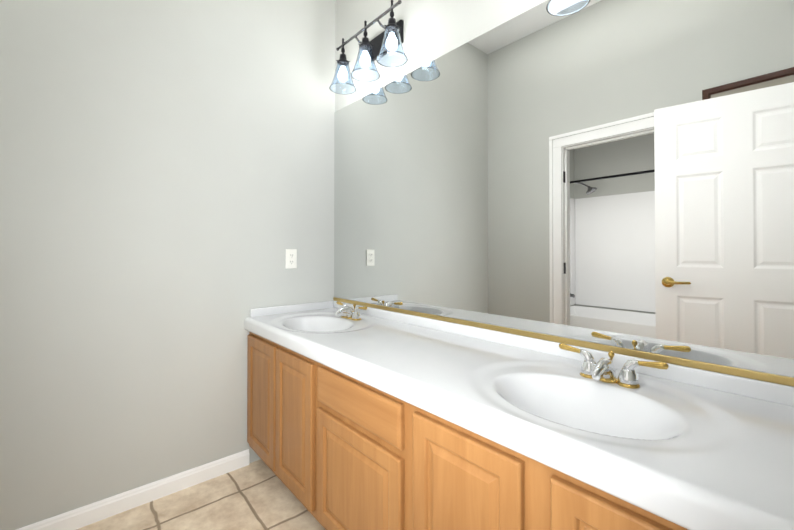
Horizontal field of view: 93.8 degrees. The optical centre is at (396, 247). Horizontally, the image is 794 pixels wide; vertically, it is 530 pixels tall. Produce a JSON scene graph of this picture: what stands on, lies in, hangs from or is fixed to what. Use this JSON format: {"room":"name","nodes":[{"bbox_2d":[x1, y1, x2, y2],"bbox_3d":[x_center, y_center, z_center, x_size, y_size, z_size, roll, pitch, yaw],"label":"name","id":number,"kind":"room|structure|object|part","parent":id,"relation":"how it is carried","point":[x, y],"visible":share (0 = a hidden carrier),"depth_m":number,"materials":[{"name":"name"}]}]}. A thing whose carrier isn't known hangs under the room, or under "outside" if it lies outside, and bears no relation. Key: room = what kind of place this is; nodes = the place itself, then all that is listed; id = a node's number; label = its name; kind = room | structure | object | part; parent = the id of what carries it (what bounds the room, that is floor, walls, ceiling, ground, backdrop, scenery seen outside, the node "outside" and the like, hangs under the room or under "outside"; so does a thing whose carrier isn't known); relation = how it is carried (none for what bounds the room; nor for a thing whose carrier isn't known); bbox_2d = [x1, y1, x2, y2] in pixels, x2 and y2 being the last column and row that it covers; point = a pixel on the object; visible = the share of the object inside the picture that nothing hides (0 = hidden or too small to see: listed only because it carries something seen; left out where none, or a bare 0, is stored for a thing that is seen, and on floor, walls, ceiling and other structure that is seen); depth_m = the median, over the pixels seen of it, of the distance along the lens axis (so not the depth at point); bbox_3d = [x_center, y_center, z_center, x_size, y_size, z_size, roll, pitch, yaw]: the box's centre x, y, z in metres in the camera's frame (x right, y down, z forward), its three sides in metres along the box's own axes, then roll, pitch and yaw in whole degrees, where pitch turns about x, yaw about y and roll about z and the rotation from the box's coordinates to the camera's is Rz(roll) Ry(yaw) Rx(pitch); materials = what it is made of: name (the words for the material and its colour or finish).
{"room":"bathroom","nodes":[
{"label":"bathroom","id":0,"kind":"room"},
{"bbox_2d":[0,0,334,529],"bbox_3d":[-1.823,-0.349,1.302,3.890,3.100,0.120,0,-1,-41],"label":"wall","id":1,"kind":"structure","parent":0,"point":[166,184],"depth_m":1.77,"materials":[{"name":"paint"}]},
{"bbox_2d":[16,449,249,529],"bbox_3d":[-1.267,1.164,1.687,1.172,0.082,0.013,0,-1,-41],"label":"baseboard","id":2,"kind":"structure","parent":1,"relation":"attached to","point":[85,515],"depth_m":1.74,"materials":[{"name":"white paint"}]},
{"bbox_2d":[285,249,296,268],"bbox_3d":[-0.639,0.067,2.249,0.072,0.117,0.010,0,-1,-41],"label":"electrical outlet","id":3,"kind":"object","parent":1,"relation":"attached to","point":[291,259],"visible":1,"depth_m":2.25,"materials":[{"name":"white plastic"}]},
{"bbox_2d":[250,300,793,406],"bbox_3d":[0.144,0.360,1.398,0.553,0.048,2.316,0,-1,-41],"label":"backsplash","id":4,"kind":"structure","parent":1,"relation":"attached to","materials":[{"name":"stone"}]},
{"bbox_2d":[76,459,325,529],"bbox_3d":[-1.019,1.243,0.370,3.890,0.100,2.560,0,-1,-41],"label":"floor","id":5,"kind":"structure","parent":0,"point":[257,495],"depth_m":1.71,"materials":[{"name":"tile"}]},
{"bbox_2d":[244,300,793,529],"bbox_3d":[0.133,0.753,1.384,0.583,0.897,2.316,0,-1,-41],"label":"bathroom vanity","id":6,"kind":"object","parent":5,"relation":"on","point":[359,417],"visible":1,"depth_m":1.02,"materials":[{"name":"brown wood"}]},
{"bbox_3d":[-0.703,0.777,1.923,0.019,0.594,0.363,0,-1,-41],"label":"door","id":7,"kind":"part","parent":6,"relation":"part of","materials":[{"name":"brown wood"}]},
{"bbox_3d":[-0.458,0.774,1.643,0.019,0.594,0.352,0,-1,-41],"label":"door","id":8,"kind":"part","parent":6,"relation":"part of","materials":[{"name":"brown wood"}]},
{"bbox_2d":[335,301,366,320],"bbox_3d":[-0.284,0.352,2.047,0.137,0.083,0.289,0,-1,-41],"label":"faucet","id":9,"kind":"object","parent":6,"relation":"on","point":[346,313],"depth_m":2.03,"materials":[{"name":"silver metal"}]},
{"bbox_3d":[-0.149,0.851,1.290,0.019,0.434,0.496,0,-1,-41],"label":"door","id":10,"kind":"part","parent":6,"relation":"part of","materials":[{"name":"brown wood"}]},
{"bbox_3d":[-0.149,0.538,1.292,0.020,0.135,0.496,0,-1,-41],"label":"drawer","id":11,"kind":"part","parent":6,"relation":"part of","materials":[{"name":"brown wood"}]},
{"bbox_3d":[0.161,0.768,0.937,0.019,0.594,0.340,0,-1,-41],"label":"door","id":12,"kind":"part","parent":6,"relation":"part of","materials":[{"name":"brown wood"}]},
{"bbox_3d":[0.428,0.765,0.632,0.019,0.594,0.339,0,-1,-41],"label":"door","id":13,"kind":"part","parent":6,"relation":"part of","materials":[{"name":"brown wood"}]},
{"bbox_2d":[559,343,668,388],"bbox_3d":[0.586,0.343,1.054,0.137,0.083,0.289,0,-1,-41],"label":"faucet","id":14,"kind":"object","parent":6,"relation":"on","point":[601,374],"depth_m":1.05,"materials":[{"name":"silver metal"}]},
{"bbox_2d":[329,0,407,94],"bbox_3d":[-0.153,-1.076,2.015,0.202,0.297,0.596,0,-1,-41],"label":"sconce","id":15,"kind":"object","parent":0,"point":[385,48],"visible":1,"depth_m":1.97,"materials":[{"name":"white glass"}]},
{"bbox_2d":[333,0,793,386],"bbox_3d":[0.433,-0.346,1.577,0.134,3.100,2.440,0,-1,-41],"label":"mirror","id":16,"kind":"object","parent":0,"point":[616,176],"depth_m":1.26,"materials":[{"name":"silver mirror"}]},
{"bbox_3d":[0.347,0.328,1.576,0.012,0.020,2.312,0,-1,-41],"label":"trim","id":17,"kind":"part","parent":16,"relation":"part of","materials":[{"name":"gold metal"}]}
]}

